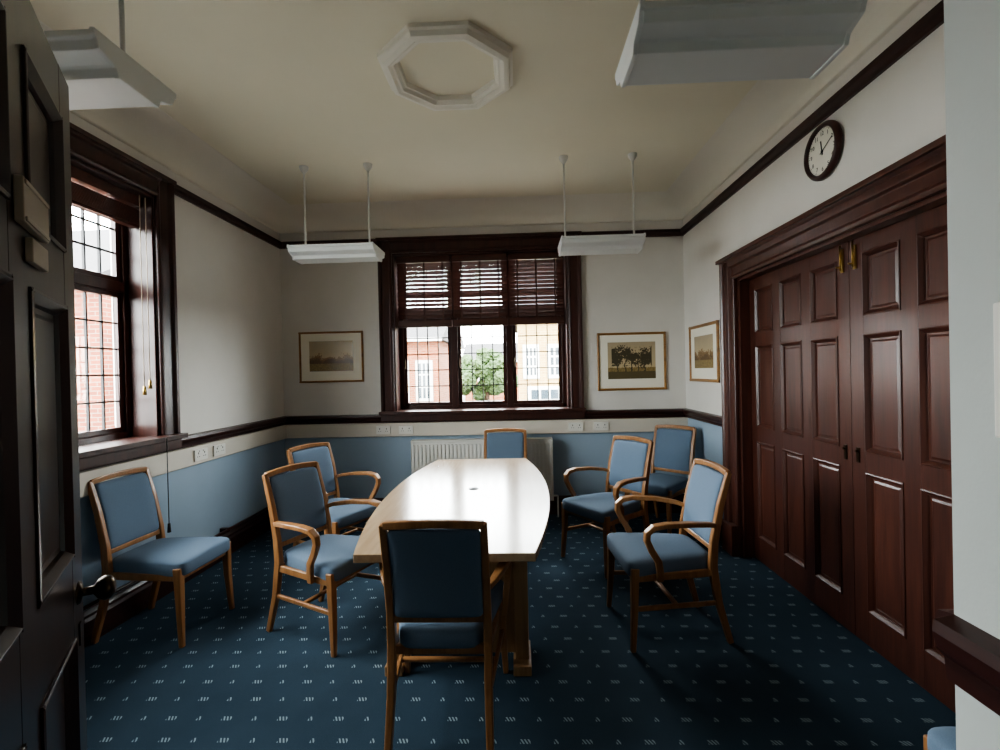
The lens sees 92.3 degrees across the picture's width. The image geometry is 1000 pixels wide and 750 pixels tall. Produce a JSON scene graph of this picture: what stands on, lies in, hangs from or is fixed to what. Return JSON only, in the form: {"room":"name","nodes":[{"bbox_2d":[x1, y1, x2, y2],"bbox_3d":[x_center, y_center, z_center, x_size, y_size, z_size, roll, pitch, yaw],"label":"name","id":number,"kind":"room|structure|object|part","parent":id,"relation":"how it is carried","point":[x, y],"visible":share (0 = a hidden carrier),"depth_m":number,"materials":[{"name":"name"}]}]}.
{"room":"meeting room","nodes":[
{"label":"meeting room","id":0,"kind":"room"},
{"bbox_2d":[69,112,285,610],"bbox_3d":[-2.570,-0.084,2.667,0.320,3.250,4.950,-1,0,2],"label":"wall","id":1,"kind":"structure","parent":0,"point":[229,312],"depth_m":4.02,"materials":[{"name":"paint"}]},
{"bbox_2d":[72,209,118,430],"bbox_3d":[-2.639,-0.391,2.437,0.016,1.500,1.640,-1,0,2],"label":"bars","id":2,"kind":"object","parent":1,"relation":"attached to","point":[97,223],"visible":0.44,"depth_m":3.08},
{"bbox_2d":[74,221,131,444],"bbox_3d":[-2.640,-0.386,2.437,0.090,1.708,1.838,-1,0,2],"label":"frame","id":3,"kind":"object","parent":1,"relation":"attached to","point":[115,286],"visible":0.2,"depth_m":3.26,"materials":[{"name":"brown wood"}]},
{"bbox_2d":[71,165,140,228],"bbox_3d":[-2.515,-1.114,3.021,0.070,0.213,0.573,-1,0,2],"label":"blind","id":4,"kind":"object","parent":1,"relation":"attached to","point":[94,195],"visible":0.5,"depth_m":3.02,"materials":[{"name":"brown wood"}]},
{"bbox_2d":[70,122,187,470],"bbox_3d":[-2.471,-0.429,2.431,0.290,1.930,2.130,-1,0,2],"label":"window frame","id":5,"kind":"structure","parent":1,"relation":"attached to","point":[89,153],"depth_m":3.33,"materials":[{"name":"brown wood"}]},
{"bbox_2d":[139,195,170,532],"bbox_3d":[-2.336,-0.062,3.244,0.138,2.270,0.065,-2,0,-36],"label":"blind cords","id":6,"kind":"object","parent":1,"relation":"hanging from","point":[150,380],"visible":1,"depth_m":3.24,"materials":[{"name":"brown fabric"}]},
{"bbox_2d":[83,507,270,646],"bbox_3d":[-2.358,1.442,2.770,0.028,0.190,4.750,-1,0,2],"label":"baseboard","id":7,"kind":"structure","parent":1,"relation":"attached to","point":[128,602],"depth_m":3.12,"materials":[{"name":"brown wood"}]},
{"bbox_2d":[30,0,757,204],"bbox_3d":[-0.350,-1.829,1.886,4.890,0.150,6.970,-1,0,2],"label":"ceiling","id":8,"kind":"structure","parent":0,"point":[274,87],"depth_m":3.05,"materials":[{"name":"paint"}]},
{"bbox_2d":[44,0,175,109],"bbox_3d":[-1.593,-1.338,1.648,0.716,0.774,0.357,-1,0,2],"label":"pendant light","id":9,"kind":"object","parent":8,"relation":"hanging from","point":[98,73],"visible":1,"depth_m":1.58,"materials":[{"name":"metal"}]},
{"bbox_2d":[287,162,384,263],"bbox_3d":[-1.360,-1.348,4.001,0.696,0.794,0.357,-1,0,2],"label":"pendant light","id":10,"kind":"object","parent":8,"relation":"hanging from","point":[369,251],"visible":1,"depth_m":3.91,"materials":[{"name":"metal"}]},
{"bbox_2d":[377,20,512,110],"bbox_3d":[-0.296,-1.733,2.760,0.739,0.056,0.739,-1,0,2],"label":"ceiling rose","id":11,"kind":"object","parent":8,"relation":"attached to","point":[389,57],"depth_m":2.61,"materials":[{"name":"white paint"}]},
{"bbox_2d":[38,0,922,233],"bbox_3d":[-0.318,-1.651,2.676,4.250,0.221,4.750,-1,0,2],"label":"cove","id":12,"kind":"object","parent":8,"relation":"attached to","point":[769,106],"visible":0.69,"depth_m":4.10,"materials":[{"name":"paint"}]},
{"bbox_2d":[558,152,645,255],"bbox_3d":[0.808,-1.397,3.924,0.656,0.794,0.357,-1,0,2],"label":"pendant light","id":13,"kind":"object","parent":8,"relation":"hanging from","point":[633,243],"visible":1,"depth_m":3.83,"materials":[{"name":"metal"}]},
{"bbox_2d":[615,0,866,86],"bbox_3d":[0.735,-1.390,1.565,0.656,0.774,0.357,-1,0,2],"label":"pendant light","id":14,"kind":"object","parent":8,"relation":"hanging from","point":[668,41],"visible":1,"depth_m":1.47,"materials":[{"name":"metal"}]},
{"bbox_2d":[280,220,687,498],"bbox_3d":[-0.194,-0.153,5.219,4.890,3.250,0.320,-1,0,2],"label":"wall","id":15,"kind":"structure","parent":0,"point":[643,291],"depth_m":5.05,"materials":[{"name":"paint"}]},
{"bbox_2d":[298,331,363,382],"bbox_3d":[-1.795,-0.191,5.102,0.690,0.540,0.022,-1,0,2],"label":"framed picture","id":16,"kind":"object","parent":15,"relation":"attached to","point":[335,356],"visible":1,"depth_m":5.10},
{"bbox_2d":[309,340,352,371],"bbox_3d":[-1.795,-0.201,5.106,0.470,0.320,0.002,-1,0,2],"label":"print","id":17,"kind":"object","parent":16,"relation":"attached to","point":[324,355],"depth_m":5.10},
{"bbox_2d":[79,417,687,497],"bbox_3d":[-0.267,0.573,2.690,4.250,0.143,4.750,-1,0,2],"label":"cable trunking","id":18,"kind":"object","parent":15,"relation":"attached to","point":[181,458],"visible":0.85,"depth_m":4.98,"materials":[{"name":"white plastic"}]},
{"bbox_2d":[194,447,207,461],"bbox_3d":[-2.308,0.614,3.708,0.017,0.086,0.150,-1,0,2],"label":"wall socket","id":19,"kind":"object","parent":18,"relation":"attached to","point":[200,454],"visible":1,"depth_m":3.70,"materials":[{"name":"plastic"}]},
{"bbox_2d":[213,443,225,455],"bbox_3d":[-2.300,0.613,3.938,0.017,0.086,0.150,-1,0,2],"label":"wall socket","id":20,"kind":"object","parent":18,"relation":"attached to","point":[219,449],"visible":1,"depth_m":3.93,"materials":[{"name":"plastic"}]},
{"bbox_2d":[376,426,390,433],"bbox_3d":[-1.229,0.581,5.052,0.150,0.086,0.017,-1,0,2],"label":"wall socket","id":21,"kind":"object","parent":18,"relation":"attached to","point":[379,429],"visible":1,"depth_m":5.05,"materials":[{"name":"plastic"}]},
{"bbox_2d":[399,426,412,433],"bbox_3d":[-0.989,0.576,5.044,0.150,0.086,0.017,-1,0,2],"label":"wall socket","id":22,"kind":"object","parent":18,"relation":"attached to","point":[402,429],"visible":1,"depth_m":5.04,"materials":[{"name":"plastic"}]},
{"bbox_2d":[569,422,582,430],"bbox_3d":[0.789,0.536,4.981,0.150,0.086,0.017,-1,0,2],"label":"wall socket","id":23,"kind":"object","parent":18,"relation":"attached to","point":[575,426],"visible":1,"depth_m":4.98,"materials":[{"name":"plastic"}]},
{"bbox_2d":[594,422,608,429],"bbox_3d":[1.049,0.530,4.971,0.150,0.086,0.017,-1,0,2],"label":"wall socket","id":24,"kind":"object","parent":18,"relation":"attached to","point":[597,425],"visible":1,"depth_m":4.97,"materials":[{"name":"plastic"}]},
{"bbox_2d":[79,408,721,471],"bbox_3d":[-0.270,0.454,2.689,4.250,0.090,4.750,-1,0,2],"label":"rail","id":25,"kind":"object","parent":15,"relation":"attached to","point":[193,439],"visible":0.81,"depth_m":4.96,"materials":[{"name":"brown wood"}]},
{"bbox_2d":[396,255,452,327],"bbox_3d":[-0.813,-0.893,5.171,0.580,0.758,0.070,-1,0,2],"label":"blind","id":26,"kind":"object","parent":15,"relation":"attached to","point":[428,272],"visible":1,"depth_m":5.17,"materials":[{"name":"brown wood"}]},
{"bbox_2d":[452,253,507,326],"bbox_3d":[-0.213,-0.907,5.149,0.580,0.758,0.070,-1,0,2],"label":"blind","id":27,"kind":"object","parent":15,"relation":"attached to","point":[492,268],"visible":1,"depth_m":5.14,"materials":[{"name":"brown wood"}]},
{"bbox_2d":[375,231,585,421],"bbox_3d":[-0.206,-0.497,5.102,2.150,1.930,0.290,-1,0,2],"label":"window frame","id":28,"kind":"structure","parent":15,"relation":"attached to","point":[391,411],"depth_m":5.03,"materials":[{"name":"brown wood"}]},
{"bbox_2d":[399,256,566,409],"bbox_3d":[-0.199,-0.459,5.272,1.858,1.708,0.090,-1,0,2],"label":"frame","id":29,"kind":"object","parent":15,"relation":"attached to","point":[456,401],"visible":0.4,"depth_m":5.24,"materials":[{"name":"brown wood"}]},
{"bbox_2d":[407,271,558,401],"bbox_3d":[-0.199,-0.464,5.271,1.660,1.500,0.016,-1,0,2],"label":"bars","id":30,"kind":"object","parent":15,"relation":"attached to","point":[526,335],"visible":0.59,"depth_m":5.27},
{"bbox_2d":[350,494,684,513],"bbox_3d":[-0.165,1.377,5.055,4.250,0.190,0.028,-1,0,2],"label":"baseboard","id":31,"kind":"structure","parent":15,"relation":"attached to","point":[553,504],"depth_m":4.98,"materials":[{"name":"brown wood"}]},
{"bbox_2d":[508,252,563,324],"bbox_3d":[0.386,-0.920,5.128,0.580,0.758,0.070,-1,0,2],"label":"blind","id":32,"kind":"object","parent":15,"relation":"attached to","point":[527,269],"visible":0.98,"depth_m":5.13,"materials":[{"name":"brown wood"}]},
{"bbox_2d":[174,0,943,248],"bbox_3d":[-0.312,-1.410,2.678,4.250,0.070,4.750,-1,0,2],"label":"rail","id":33,"kind":"object","parent":15,"relation":"attached to","point":[934,18],"visible":0.75,"depth_m":3.02,"materials":[{"name":"brown wood"}]},
{"bbox_2d":[597,332,666,390],"bbox_3d":[1.370,-0.142,4.991,0.710,0.600,0.022,-1,0,2],"label":"framed picture","id":34,"kind":"object","parent":15,"relation":"attached to","point":[630,360],"visible":1,"depth_m":4.99},
{"bbox_2d":[607,341,655,378],"bbox_3d":[1.370,-0.152,4.994,0.492,0.382,0.002,-1,0,2],"label":"print","id":35,"kind":"object","parent":34,"relation":"attached to","point":[625,359],"depth_m":4.99},
{"bbox_2d":[84,513,955,749],"bbox_3d":[-0.273,1.545,1.907,4.890,0.100,6.970,-1,0,2],"label":"floor","id":36,"kind":"structure","parent":0,"point":[792,676],"depth_m":2.37,"materials":[{"name":"carpet"}]},
{"bbox_2d":[0,0,115,749],"bbox_3d":[-0.775,0.405,0.805,0.114,2.202,0.850,-2,0,-32],"label":"leaf","id":37,"kind":"object","parent":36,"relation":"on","point":[43,689],"depth_m":0.89,"materials":[{"name":"brown wood"}]},
{"bbox_2d":[13,174,50,271],"bbox_3d":[-0.820,-0.260,0.845,0.016,0.130,0.155,-2,0,-32],"label":"sign holder","id":38,"kind":"object","parent":37,"relation":"attached to","point":[30,208],"visible":1,"depth_m":0.83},
{"bbox_3d":[-0.952,0.552,1.136,0.068,0.149,0.058,-2,0,-32],"label":"knob","id":39,"kind":"part","parent":37,"relation":"part of","materials":[{"name":"metal"}]},
{"bbox_2d":[88,467,234,647],"bbox_3d":[-2.054,1.057,2.925,0.606,0.947,0.460,-1,0,5],"label":"chair","id":40,"kind":"object","parent":36,"relation":"on","point":[126,509],"visible":0.98,"depth_m":2.83,"materials":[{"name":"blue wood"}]},
{"bbox_3d":[-1.999,1.091,2.920,0.496,0.116,0.443,-1,0,5],"label":"seat","id":41,"kind":"part","parent":40,"relation":"part of","materials":[{"name":"blue fabric"}]},
{"bbox_2d":[262,461,380,657],"bbox_3d":[-1.051,1.035,2.906,0.608,0.947,0.616,-1,0,25],"label":"upholstered armchair","id":42,"kind":"object","parent":36,"relation":"on","point":[298,505],"visible":0.88,"depth_m":2.82,"materials":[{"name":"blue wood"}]},
{"bbox_3d":[-1.000,1.069,2.883,0.496,0.116,0.497,-1,0,25],"label":"seat","id":43,"kind":"part","parent":42,"relation":"part of","materials":[{"name":"blue fabric"}]},
{"bbox_2d":[286,442,380,546],"bbox_3d":[-1.318,1.035,3.818,0.608,0.947,0.616,-1,0,28],"label":"upholstered armchair","id":44,"kind":"object","parent":36,"relation":"on","point":[346,516],"visible":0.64,"depth_m":3.90,"materials":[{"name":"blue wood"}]},
{"bbox_3d":[-1.268,1.069,3.793,0.496,0.116,0.497,-1,0,28],"label":"seat","id":45,"kind":"part","parent":44,"relation":"part of","materials":[{"name":"blue fabric"}]},
{"bbox_2d":[378,519,511,749],"bbox_3d":[-0.237,1.021,2.117,0.616,0.947,0.608,-1,0,2],"label":"upholstered armchair","id":46,"kind":"object","parent":36,"relation":"on","point":[442,597],"visible":1,"depth_m":1.89,"materials":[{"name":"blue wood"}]},
{"bbox_3d":[-0.235,1.056,2.172,0.497,0.116,0.496,-1,0,2],"label":"seat","id":47,"kind":"part","parent":46,"relation":"part of","materials":[{"name":"blue fabric"}]},
{"bbox_2d":[353,458,549,675],"bbox_3d":[-0.190,1.111,3.117,1.020,0.748,2.200,-1,0,2],"label":"conference table","id":48,"kind":"object","parent":36,"relation":"on","point":[511,495],"visible":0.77,"depth_m":2.64,"materials":[{"name":"brown wood"}]},
{"bbox_2d":[411,437,558,516],"bbox_3d":[-0.185,1.066,4.979,1.569,0.815,0.172,-1,0,2],"label":"radiator","id":49,"kind":"object","parent":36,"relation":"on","point":[424,452],"visible":0.44,"depth_m":4.90,"materials":[{"name":"white metal"}]},
{"bbox_2d":[484,428,526,458],"bbox_3d":[0.042,1.000,4.458,0.460,0.947,0.606,-1,0,4],"label":"chair","id":50,"kind":"object","parent":36,"relation":"on","point":[498,444],"visible":0.27,"depth_m":4.67,"materials":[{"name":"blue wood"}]},
{"bbox_2d":[561,435,653,578],"bbox_3d":[0.869,0.985,3.807,0.608,0.947,0.616,-2,0,-32],"label":"upholstered armchair","id":51,"kind":"object","parent":36,"relation":"on","point":[628,471],"visible":0.9,"depth_m":3.79,"materials":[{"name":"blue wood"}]},
{"bbox_3d":[0.823,1.022,3.778,0.496,0.116,0.497,-2,0,-32],"label":"seat","id":52,"kind":"part","parent":51,"relation":"part of","materials":[{"name":"blue fabric"}]},
{"bbox_2d":[624,424,696,532],"bbox_3d":[1.518,0.966,4.492,0.606,0.947,0.460,-2,0,-43],"label":"chair","id":53,"kind":"object","parent":36,"relation":"on","point":[673,451],"visible":0.69,"depth_m":4.55,"materials":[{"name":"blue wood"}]},
{"bbox_3d":[1.478,1.003,4.454,0.496,0.116,0.443,-2,0,-43],"label":"seat","id":54,"kind":"part","parent":53,"relation":"part of","materials":[{"name":"blue fabric"}]},
{"bbox_2d":[607,458,733,652],"bbox_3d":[0.972,0.989,2.798,0.608,0.947,0.616,-1,0,-2],"label":"upholstered armchair","id":55,"kind":"object","parent":36,"relation":"on","point":[648,556],"visible":1,"depth_m":2.63,"materials":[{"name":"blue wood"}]},
{"bbox_3d":[0.918,1.026,2.796,0.496,0.116,0.497,-1,0,-2],"label":"seat","id":56,"kind":"part","parent":55,"relation":"part of","materials":[{"name":"blue fabric"}]},
{"bbox_2d":[923,726,955,749],"bbox_3d":[1.484,0.988,1.135,0.606,0.947,0.460,-1,0,2],"label":"chair","id":57,"kind":"object","parent":36,"relation":"on","point":[944,737],"visible":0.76,"depth_m":1.32,"materials":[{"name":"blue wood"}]},
{"bbox_3d":[1.486,0.988,1.135,0.601,0.947,0.460,-1,0,2],"label":"frame","id":58,"kind":"part","parent":57,"relation":"part of","materials":[{"name":"brown wood"}]},
{"bbox_2d":[683,0,945,518],"bbox_3d":[2.010,-0.189,2.887,0.320,3.250,4.185,-1,0,2],"label":"wall","id":59,"kind":"structure","parent":0,"point":[901,111],"depth_m":2.83,"materials":[{"name":"paint"}]},
{"bbox_2d":[688,320,719,382],"bbox_3d":[1.893,-0.206,4.475,0.022,0.540,0.680,-1,0,2],"label":"framed picture","id":60,"kind":"object","parent":59,"relation":"attached to","point":[704,348],"visible":1,"depth_m":4.44},
{"bbox_2d":[694,334,712,367],"bbox_3d":[1.896,-0.216,4.474,0.002,0.304,0.444,-1,0,2],"label":"print","id":61,"kind":"object","parent":60,"relation":"attached to","point":[703,343],"depth_m":4.47},
{"bbox_2d":[719,518,722,541],"bbox_3d":[1.926,1.333,4.479,0.028,0.190,1.030,-1,0,2],"label":"baseboard","id":62,"kind":"structure","parent":59,"relation":"attached to","point":[720,537],"depth_m":4.12,"materials":[{"name":"brown wood"}]},
{"bbox_2d":[749,241,855,634],"bbox_3d":[1.973,0.340,3.208,0.052,2.182,1.143,-1,0,2],"label":"leaf","id":63,"kind":"object","parent":59,"relation":"attached to","point":[800,341],"visible":0.98,"depth_m":3.05,"materials":[{"name":"brown wood"}]},
{"bbox_2d":[835,246,843,272],"bbox_3d":[1.893,-0.645,2.680,0.036,0.150,0.024,-1,0,2],"label":"bolt","id":64,"kind":"object","parent":63,"relation":"attached to","point":[841,251],"visible":1,"depth_m":2.67,"materials":[{"name":"gold metal"}]},
{"bbox_2d":[842,444,846,458],"bbox_3d":[1.927,0.429,2.687,0.016,0.080,0.024,-1,0,2],"label":"escutcheon","id":65,"kind":"object","parent":63,"relation":"attached to","point":[845,446],"visible":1,"depth_m":2.68,"materials":[{"name":"brown metal"}]},
{"bbox_2d":[804,120,842,181],"bbox_3d":[1.798,-1.248,2.679,0.040,0.312,0.312,-1,0,2],"label":"wall clock","id":66,"kind":"object","parent":59,"relation":"attached to","point":[824,147],"visible":1,"depth_m":2.66,"materials":[{"name":"brown wood"}]},
{"bbox_2d":[715,134,946,557],"bbox_3d":[1.843,0.257,2.639,0.174,2.370,2.660,-1,0,2],"label":"door frame","id":67,"kind":"structure","parent":59,"relation":"attached to","point":[921,175],"depth_m":3.22,"materials":[{"name":"brown wood"}]},
{"bbox_2d":[849,203,955,712],"bbox_3d":[1.933,0.348,2.062,0.052,2.182,1.143,-1,0,2],"label":"leaf","id":68,"kind":"object","parent":59,"relation":"attached to","point":[900,351],"visible":0.7,"depth_m":2.28,"materials":[{"name":"brown wood"}]},
{"bbox_2d":[848,241,856,269],"bbox_3d":[1.890,-0.644,2.580,0.036,0.150,0.024,-1,0,2],"label":"bolt","id":69,"kind":"object","parent":68,"relation":"attached to","point":[853,263],"visible":1,"depth_m":2.58,"materials":[{"name":"gold metal"}]},
{"bbox_2d":[855,447,859,462],"bbox_3d":[1.924,0.430,2.587,0.016,0.080,0.024,-1,0,2],"label":"escutcheon","id":70,"kind":"object","parent":68,"relation":"attached to","point":[857,450],"visible":1,"depth_m":2.58,"materials":[{"name":"brown metal"}]},
{"bbox_2d":[944,0,999,749],"bbox_3d":[1.395,-0.154,-0.418,1.315,3.250,2.465,-1,0,2],"label":"wall","id":71,"kind":"structure","parent":0,"point":[971,27],"depth_m":0.79,"materials":[{"name":"beige paint"}]},
{"bbox_2d":[932,609,999,715],"bbox_3d":[1.235,0.472,-0.289,1.033,0.113,2.303,-1,0,2],"label":"trim","id":72,"kind":"structure","parent":71,"relation":"attached to","point":[971,654],"depth_m":0.79,"materials":[{"name":"brown wood"}]},
{"bbox_2d":[993,302,999,437],"bbox_3d":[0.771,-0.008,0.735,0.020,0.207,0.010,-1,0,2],"label":"notice","id":73,"kind":"object","parent":71,"relation":"attached to","point":[996,306],"visible":1,"depth_m":0.73,"materials":[{"name":"paper"}]},
{"label":"outside","id":74,"kind":"structure","parent":0,"visible":0},
{"bbox_3d":[0.750,1.808,19.999,80.000,0.100,80.000,-1,0,2],"label":"ground","id":75,"kind":"structure","parent":74,"visible":0},
{"bbox_2d":[73,229,114,431],"bbox_3d":[-11.269,-0.667,11.470,9.100,5.500,6.460,-1,0,2],"label":"brick wing","id":76,"kind":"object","parent":75,"relation":"on","point":[90,235],"visible":0.02,"depth_m":8.47,"materials":[{"name":"brick"}]},
{"bbox_2d":[407,327,464,401],"bbox_3d":[-5.183,-0.462,20.663,6.600,4.700,7.660,-1,0,2],"label":"brick building","id":77,"kind":"structure","parent":75,"relation":"on","point":[432,331],"depth_m":17.11,"materials":[{"name":"brick"}]},
{"bbox_2d":[462,348,517,400],"bbox_3d":[-0.704,0.102,27.064,3.630,3.288,3.255,-1,0,2],"label":"tree","id":78,"kind":"object","parent":75,"relation":"on","point":[487,357],"visible":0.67,"depth_m":26.36,"materials":[{"name":"green plant"}]},
{"bbox_2d":[463,343,518,400],"bbox_3d":[0.232,-0.325,34.982,5.400,4.000,6.660,-1,0,2],"label":"house","id":79,"kind":"structure","parent":75,"relation":"on","point":[498,347],"depth_m":33.61,"materials":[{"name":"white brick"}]},
{"bbox_2d":[515,267,558,399],"bbox_3d":[4.133,-1.206,17.827,7.350,5.800,6.660,-1,0,2],"label":"brick house","id":80,"kind":"structure","parent":75,"relation":"on","point":[552,328],"depth_m":14.95,"materials":[{"name":"brick"}]}
]}

